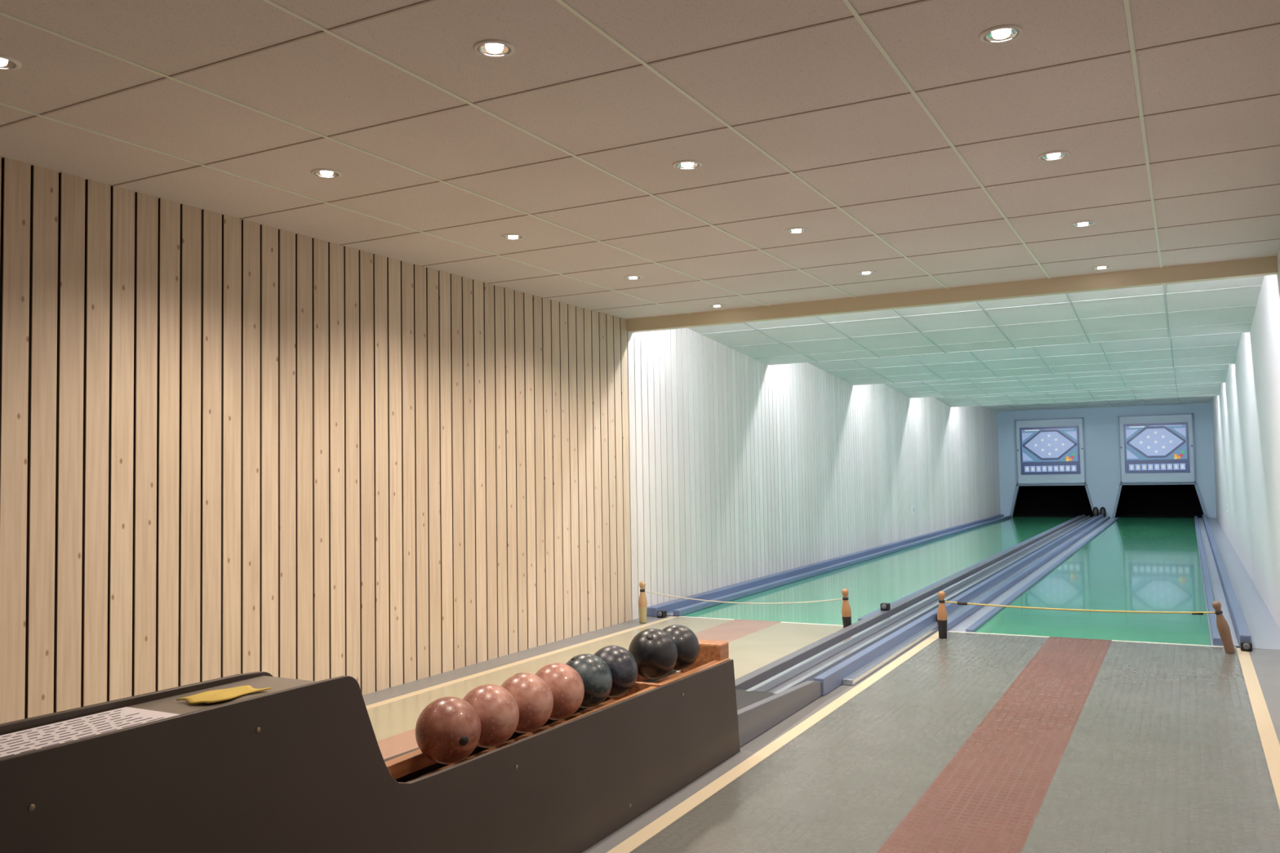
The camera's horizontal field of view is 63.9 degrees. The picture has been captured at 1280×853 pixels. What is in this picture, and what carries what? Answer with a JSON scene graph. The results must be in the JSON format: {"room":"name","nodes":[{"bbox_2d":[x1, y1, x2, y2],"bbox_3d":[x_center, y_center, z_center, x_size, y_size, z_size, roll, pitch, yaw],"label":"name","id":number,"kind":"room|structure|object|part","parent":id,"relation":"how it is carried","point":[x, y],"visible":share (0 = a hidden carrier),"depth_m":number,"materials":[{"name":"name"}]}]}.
{"room":"sports facility","nodes":[
{"label":"sports facility","id":0,"kind":"room"},
{"bbox_2d":[0,155,1000,724],"bbox_3d":[1.874,0.312,11.630,0.120,2.600,26.300,-2,-3,28],"label":"wall","id":1,"kind":"structure","parent":0,"point":[229,446],"depth_m":5.22,"materials":[{"name":"brown wood"}]},
{"bbox_2d":[911,506,914,514],"bbox_3d":[4.209,1.288,15.803,0.016,0.120,0.120,-2,-3,28],"label":"wall socket","id":2,"kind":"object","parent":1,"relation":"attached to","point":[913,507],"visible":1,"depth_m":15.77,"materials":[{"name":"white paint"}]},
{"bbox_2d":[0,0,1279,411],"bbox_3d":[3.784,-0.889,10.658,4.490,0.456,26.300,-2,-3,28],"label":"ceiling","id":3,"kind":"structure","parent":0,"point":[906,144],"depth_m":3.75,"materials":[{"name":"tile"}]},
{"bbox_2d":[0,53,22,70],"bbox_3d":[-1.803,-1.020,2.881,0.116,0.012,0.116,-2,-3,28],"label":"recessed light","id":4,"kind":"object","parent":3,"relation":"in","point":[6,63],"visible":1,"depth_m":2.89,"materials":[{"name":"white glass"}]},
{"bbox_2d":[311,168,342,177],"bbox_3d":[-1.216,-0.979,3.984,0.116,0.012,0.116,-2,-3,28],"label":"recessed light","id":5,"kind":"object","parent":3,"relation":"in","point":[320,172],"visible":1,"depth_m":3.97,"materials":[{"name":"white glass"}]},
{"bbox_2d":[473,39,515,57],"bbox_3d":[-0.404,-1.046,2.851,0.116,0.012,0.116,-2,-3,28],"label":"recessed light","id":6,"kind":"object","parent":3,"relation":"in","point":[494,48],"visible":1,"depth_m":2.84,"materials":[{"name":"white"}]},
{"bbox_2d":[501,233,524,239],"bbox_3d":[-0.628,-0.937,5.087,0.116,0.012,0.116,-2,-3,28],"label":"recessed light","id":7,"kind":"object","parent":3,"relation":"in","point":[508,236],"visible":1,"depth_m":5.07,"materials":[{"name":"white glass"}]},
{"bbox_2d":[623,275,642,279],"bbox_3d":[-0.041,-0.896,6.189,0.116,0.012,0.116,-2,-3,28],"label":"recessed light","id":8,"kind":"object","parent":3,"relation":"in","point":[628,277],"visible":1,"depth_m":6.17,"materials":[{"name":"white"}]},
{"bbox_2d":[672,160,702,169],"bbox_3d":[0.183,-1.004,3.954,0.116,0.012,0.116,-2,-3,28],"label":"recessed light","id":9,"kind":"object","parent":3,"relation":"in","point":[682,164],"visible":1,"depth_m":3.94,"materials":[{"name":"white"}]},
{"bbox_2d":[708,304,724,307],"bbox_3d":[0.546,-0.854,7.292,0.116,0.012,0.116,-2,-3,28],"label":"recessed light","id":10,"kind":"object","parent":3,"relation":"in","point":[710,305],"visible":1,"depth_m":7.28,"materials":[{"name":"white"}]},
{"bbox_2d":[784,226,808,233],"bbox_3d":[0.771,-0.962,5.056,0.116,0.012,0.116,-2,-3,28],"label":"recessed light","id":11,"kind":"object","parent":3,"relation":"in","point":[796,229],"visible":1,"depth_m":5.04,"materials":[{"name":"white glass"}]},
{"bbox_2d":[856,270,875,275],"bbox_3d":[1.358,-0.920,6.159,0.116,0.012,0.116,-2,-3,28],"label":"recessed light","id":12,"kind":"object","parent":3,"relation":"in","point":[864,272],"visible":1,"depth_m":6.14,"materials":[{"name":"white glass"}]},
{"bbox_2d":[626,255,1277,333],"bbox_3d":[1.796,-1.006,6.926,4.250,0.405,0.100,-2,-3,28],"label":"beam","id":13,"kind":"structure","parent":3,"relation":"attached to","point":[1261,266],"depth_m":6.67,"materials":[{"name":"beige wood"}]},
{"bbox_2d":[979,24,1023,43],"bbox_3d":[0.990,-1.071,2.812,0.116,0.012,0.116,-2,-3,28],"label":"recessed light","id":14,"kind":"object","parent":3,"relation":"in","point":[1002,33],"visible":1,"depth_m":2.80,"materials":[{"name":"white glass"}]},
{"bbox_2d":[1037,150,1070,160],"bbox_3d":[1.578,-1.029,3.914,0.116,0.012,0.116,-2,-3,28],"label":"recessed light","id":15,"kind":"object","parent":3,"relation":"in","point":[1057,154],"visible":1,"depth_m":3.90,"materials":[{"name":"white glass"}]},
{"bbox_2d":[1070,220,1096,226],"bbox_3d":[2.165,-0.987,5.017,0.116,0.012,0.116,-2,-3,28],"label":"recessed light","id":16,"kind":"object","parent":3,"relation":"in","point":[1083,223],"visible":1,"depth_m":5.00,"materials":[{"name":"white"}]},
{"bbox_2d":[1091,264,1112,269],"bbox_3d":[2.753,-0.946,6.120,0.116,0.012,0.116,-2,-3,28],"label":"recessed light","id":17,"kind":"object","parent":3,"relation":"in","point":[1098,267],"visible":1,"depth_m":6.11,"materials":[{"name":"white"}]},
{"bbox_2d":[362,516,1279,852],"bbox_3d":[4.201,1.606,11.249,4.490,0.101,28.100,-2,-3,28],"label":"floor","id":18,"kind":"structure","parent":0,"point":[1027,731],"depth_m":4.52,"materials":[{"name":"grey"}]},
{"bbox_2d":[0,639,740,852],"bbox_3d":[-0.693,0.876,2.325,0.272,0.690,4.112,-2,-3,28],"label":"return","id":19,"kind":"object","parent":18,"relation":"on","point":[294,766],"visible":0.88,"depth_m":2.16,"materials":[{"name":"black plastic"}]},
{"bbox_2d":[0,706,180,758],"bbox_3d":[-1.005,0.538,1.799,0.190,0.001,0.365,-2,-3,28],"label":"paper sheet","id":20,"kind":"object","parent":19,"relation":"on","point":[40,737],"visible":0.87,"depth_m":1.83,"materials":[{"name":"white paper"}]},
{"bbox_2d":[176,685,271,704],"bbox_3d":[-0.849,0.545,2.087,0.105,0.010,0.162,-2,-3,28],"label":"cloth","id":21,"kind":"object","parent":19,"relation":"on","point":[216,695],"visible":1,"depth_m":2.07,"materials":[{"name":"yellow fabric"}]},
{"bbox_3d":[-0.808,0.881,2.381,0.017,0.690,4.100,-2,-3,28],"label":"panel","id":22,"kind":"part","parent":19,"relation":"part of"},
{"bbox_2d":[415,697,480,764],"bbox_3d":[-0.503,0.797,2.692,0.170,0.170,0.170,-2,-3,28],"label":"ball","id":23,"kind":"object","parent":19,"relation":"on","point":[448,729],"visible":1,"depth_m":2.63,"materials":[{"name":"red plastic"}]},
{"bbox_2d":[462,684,519,747],"bbox_3d":[-0.420,0.802,2.847,0.170,0.170,0.170,-2,-3,28],"label":"ball","id":24,"kind":"object","parent":19,"relation":"on","point":[496,708],"visible":0.77,"depth_m":2.79,"materials":[{"name":"red plastic"}]},
{"bbox_2d":[500,672,553,733],"bbox_3d":[-0.338,0.808,3.001,0.170,0.170,0.170,-2,-3,28],"label":"ball","id":25,"kind":"object","parent":19,"relation":"on","point":[534,698],"visible":0.77,"depth_m":2.94,"materials":[{"name":"red plastic"}]},
{"bbox_2d":[534,662,584,719],"bbox_3d":[-0.256,0.814,3.156,0.170,0.170,0.171,-2,-3,28],"label":"ball","id":26,"kind":"object","parent":19,"relation":"on","point":[566,685],"visible":0.75,"depth_m":3.10,"materials":[{"name":"red plastic"}]},
{"bbox_2d":[565,653,612,708],"bbox_3d":[-0.174,0.820,3.310,0.170,0.170,0.170,-2,-3,28],"label":"ball","id":27,"kind":"object","parent":19,"relation":"on","point":[596,675],"visible":0.74,"depth_m":3.25,"materials":[{"name":"black plastic"}]},
{"bbox_2d":[594,645,638,697],"bbox_3d":[-0.092,0.826,3.464,0.170,0.170,0.171,-2,-3,28],"label":"ball","id":28,"kind":"object","parent":19,"relation":"on","point":[622,664],"visible":0.71,"depth_m":3.41,"materials":[{"name":"black plastic"}]},
{"bbox_2d":[628,628,677,679],"bbox_3d":[0.047,0.824,3.725,0.180,0.180,0.180,-2,-3,28],"label":"ball","id":29,"kind":"object","parent":19,"relation":"on","point":[655,651],"visible":0.91,"depth_m":3.66,"materials":[{"name":"black plastic"}]},
{"bbox_2d":[662,624,699,671],"bbox_3d":[0.139,0.840,3.896,0.172,0.172,0.172,-2,-3,28],"label":"ball","id":30,"kind":"object","parent":19,"relation":"on","point":[686,642],"visible":0.65,"depth_m":3.84,"materials":[{"name":"black plastic"}]},
{"bbox_2d":[638,581,647,623],"bbox_3d":[0.021,1.303,7.615,0.065,0.305,0.065,-2,-3,28],"label":"post","id":31,"kind":"object","parent":18,"relation":"on","point":[642,602],"visible":1,"depth_m":7.59,"materials":[{"name":"beige wood"}]},
{"bbox_2d":[644,591,842,604],"bbox_3d":[0.704,1.221,7.277,1.532,0.068,0.008,-2,-3,26],"label":"rope","id":32,"kind":"object","parent":31,"relation":"attached to","point":[645,591],"visible":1,"depth_m":7.26,"materials":[{"name":"grey fabric"}]},
{"bbox_2d":[657,610,666,617],"bbox_3d":[0.164,1.440,7.874,0.060,0.050,0.080,-2,-3,28],"label":"sensor","id":33,"kind":"object","parent":18,"relation":"on","point":[660,614],"visible":1,"depth_m":7.85,"materials":[{"name":"black plastic"}]},
{"bbox_2d":[646,514,1011,617],"bbox_3d":[4.170,1.721,15.443,0.247,0.076,17.096,-2,-3,28],"label":"gutter","id":34,"kind":"object","parent":18,"relation":"on","point":[681,606],"visible":0.86,"depth_m":10.50,"materials":[{"name":"blue"}]},
{"bbox_2d":[841,588,851,628],"bbox_3d":[1.394,1.249,6.931,0.065,0.306,0.065,0,-3,-23],"label":"post","id":35,"kind":"object","parent":18,"relation":"on","point":[846,609],"visible":0.85,"depth_m":6.91,"materials":[{"name":"brown wood"}]},
{"bbox_2d":[734,514,1119,747],"bbox_3d":[5.062,1.548,13.045,0.790,0.164,20.194,-2,-3,28],"label":"track","id":36,"kind":"object","parent":18,"relation":"on","point":[770,694],"visible":0.7,"depth_m":6.63,"materials":[{"name":"blue"}]},
{"bbox_2d":[880,602,890,610],"bbox_3d":[1.795,1.321,7.519,0.060,0.050,0.080,-2,-3,28],"label":"sensor","id":37,"kind":"object","parent":36,"relation":"on","point":[884,606],"visible":1,"depth_m":7.50,"materials":[{"name":"black plastic"}]},
{"bbox_2d":[937,591,947,638],"bbox_3d":[1.973,1.228,6.702,0.065,0.305,0.065,-2,-3,28],"label":"post","id":38,"kind":"object","parent":18,"relation":"on","point":[942,616],"visible":1,"depth_m":6.68,"materials":[{"name":"brown wood"}]},
{"bbox_2d":[944,600,1215,613],"bbox_3d":[2.685,1.127,6.366,1.581,0.033,0.011,-2,-3,25],"label":"rope","id":39,"kind":"object","parent":38,"relation":"attached to","point":[947,602],"visible":1,"depth_m":6.32,"materials":[{"name":"yellow fabric"}]},
{"bbox_2d":[957,601,967,605],"bbox_3d":[2.087,1.147,6.645,0.060,0.020,0.020,-2,-3,28],"label":"clip","id":40,"kind":"object","parent":39,"relation":"attached to","point":[958,602],"visible":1,"depth_m":6.64,"materials":[{"name":"black plastic"}]},
{"bbox_2d":[1191,611,1203,615],"bbox_3d":[3.301,1.105,6.079,0.060,0.020,0.020,-2,-3,28],"label":"clip","id":41,"kind":"object","parent":39,"relation":"attached to","point":[1192,611],"visible":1,"depth_m":6.07,"materials":[{"name":"black plastic"}]},
{"bbox_2d":[1009,417,1093,517],"bbox_3d":[9.050,0.916,22.636,1.800,2.180,0.094,-2,-3,28],"label":"display panel","id":42,"kind":"object","parent":18,"relation":"on","point":[1048,451],"visible":0.99,"depth_m":22.61,"materials":[{"name":"blue"}]},
{"bbox_2d":[1013,485,1093,517],"bbox_3d":[9.495,1.511,23.428,1.960,1.050,1.545,-2,-3,28],"label":"pit","id":43,"kind":"object","parent":18,"relation":"on","point":[1073,501],"visible":0.36,"depth_m":24.09,"materials":[{"name":"black"}]},
{"bbox_2d":[1092,506,1106,516],"bbox_3d":[9.871,1.846,22.062,0.270,0.240,0.160,-2,-3,28],"label":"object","id":44,"kind":"object","parent":18,"relation":"on","point":[1095,511],"visible":0.77,"depth_m":22.03,"materials":[{"name":"black rubber"}]},
{"bbox_2d":[1115,484,1203,517],"bbox_3d":[11.348,1.434,22.444,1.960,1.050,1.545,-2,-3,28],"label":"pit","id":45,"kind":"object","parent":18,"relation":"on","point":[1135,500],"visible":0.37,"depth_m":23.04,"materials":[{"name":"black"}]},
{"bbox_2d":[1111,413,1207,518],"bbox_3d":[10.903,0.839,21.652,1.800,2.180,0.094,-2,-3,28],"label":"display panel","id":46,"kind":"object","parent":18,"relation":"on","point":[1154,449],"visible":0.99,"depth_m":21.63,"materials":[{"name":"blue"}]},
{"bbox_2d":[1194,514,1251,647],"bbox_3d":[7.554,1.575,13.670,0.200,0.084,17.040,-2,-3,28],"label":"gutter","id":47,"kind":"object","parent":18,"relation":"on","point":[1217,584],"visible":0.87,"depth_m":8.73,"materials":[{"name":"blue"}]},
{"bbox_2d":[1212,600,1235,653],"bbox_3d":[3.418,1.177,6.013,0.110,0.303,0.065,-2,-3,28],"label":"post","id":48,"kind":"object","parent":18,"relation":"on","point":[1223,627],"visible":1,"depth_m":5.99,"materials":[{"name":"brown wood"}]},
{"bbox_2d":[1240,640,1252,651],"bbox_3d":[3.579,1.298,6.059,0.060,0.050,0.080,-2,-3,28],"label":"sensor","id":49,"kind":"object","parent":18,"relation":"on","point":[1244,646],"visible":1,"depth_m":6.04,"materials":[{"name":"black plastic"}]},
{"bbox_2d":[996,402,1216,518],"bbox_3d":[10.006,0.671,22.249,4.450,2.600,0.100,-2,-3,28],"label":"wall","id":50,"kind":"structure","parent":0,"point":[1100,424],"depth_m":22.18,"materials":[{"name":"blue"}]},
{"bbox_2d":[1211,249,1279,630],"bbox_3d":[5.731,0.151,9.582,0.120,2.600,26.300,-2,-3,28],"label":"wall","id":51,"kind":"structure","parent":0,"point":[1246,410],"depth_m":8.49,"materials":[{"name":"white paint"}]}
]}

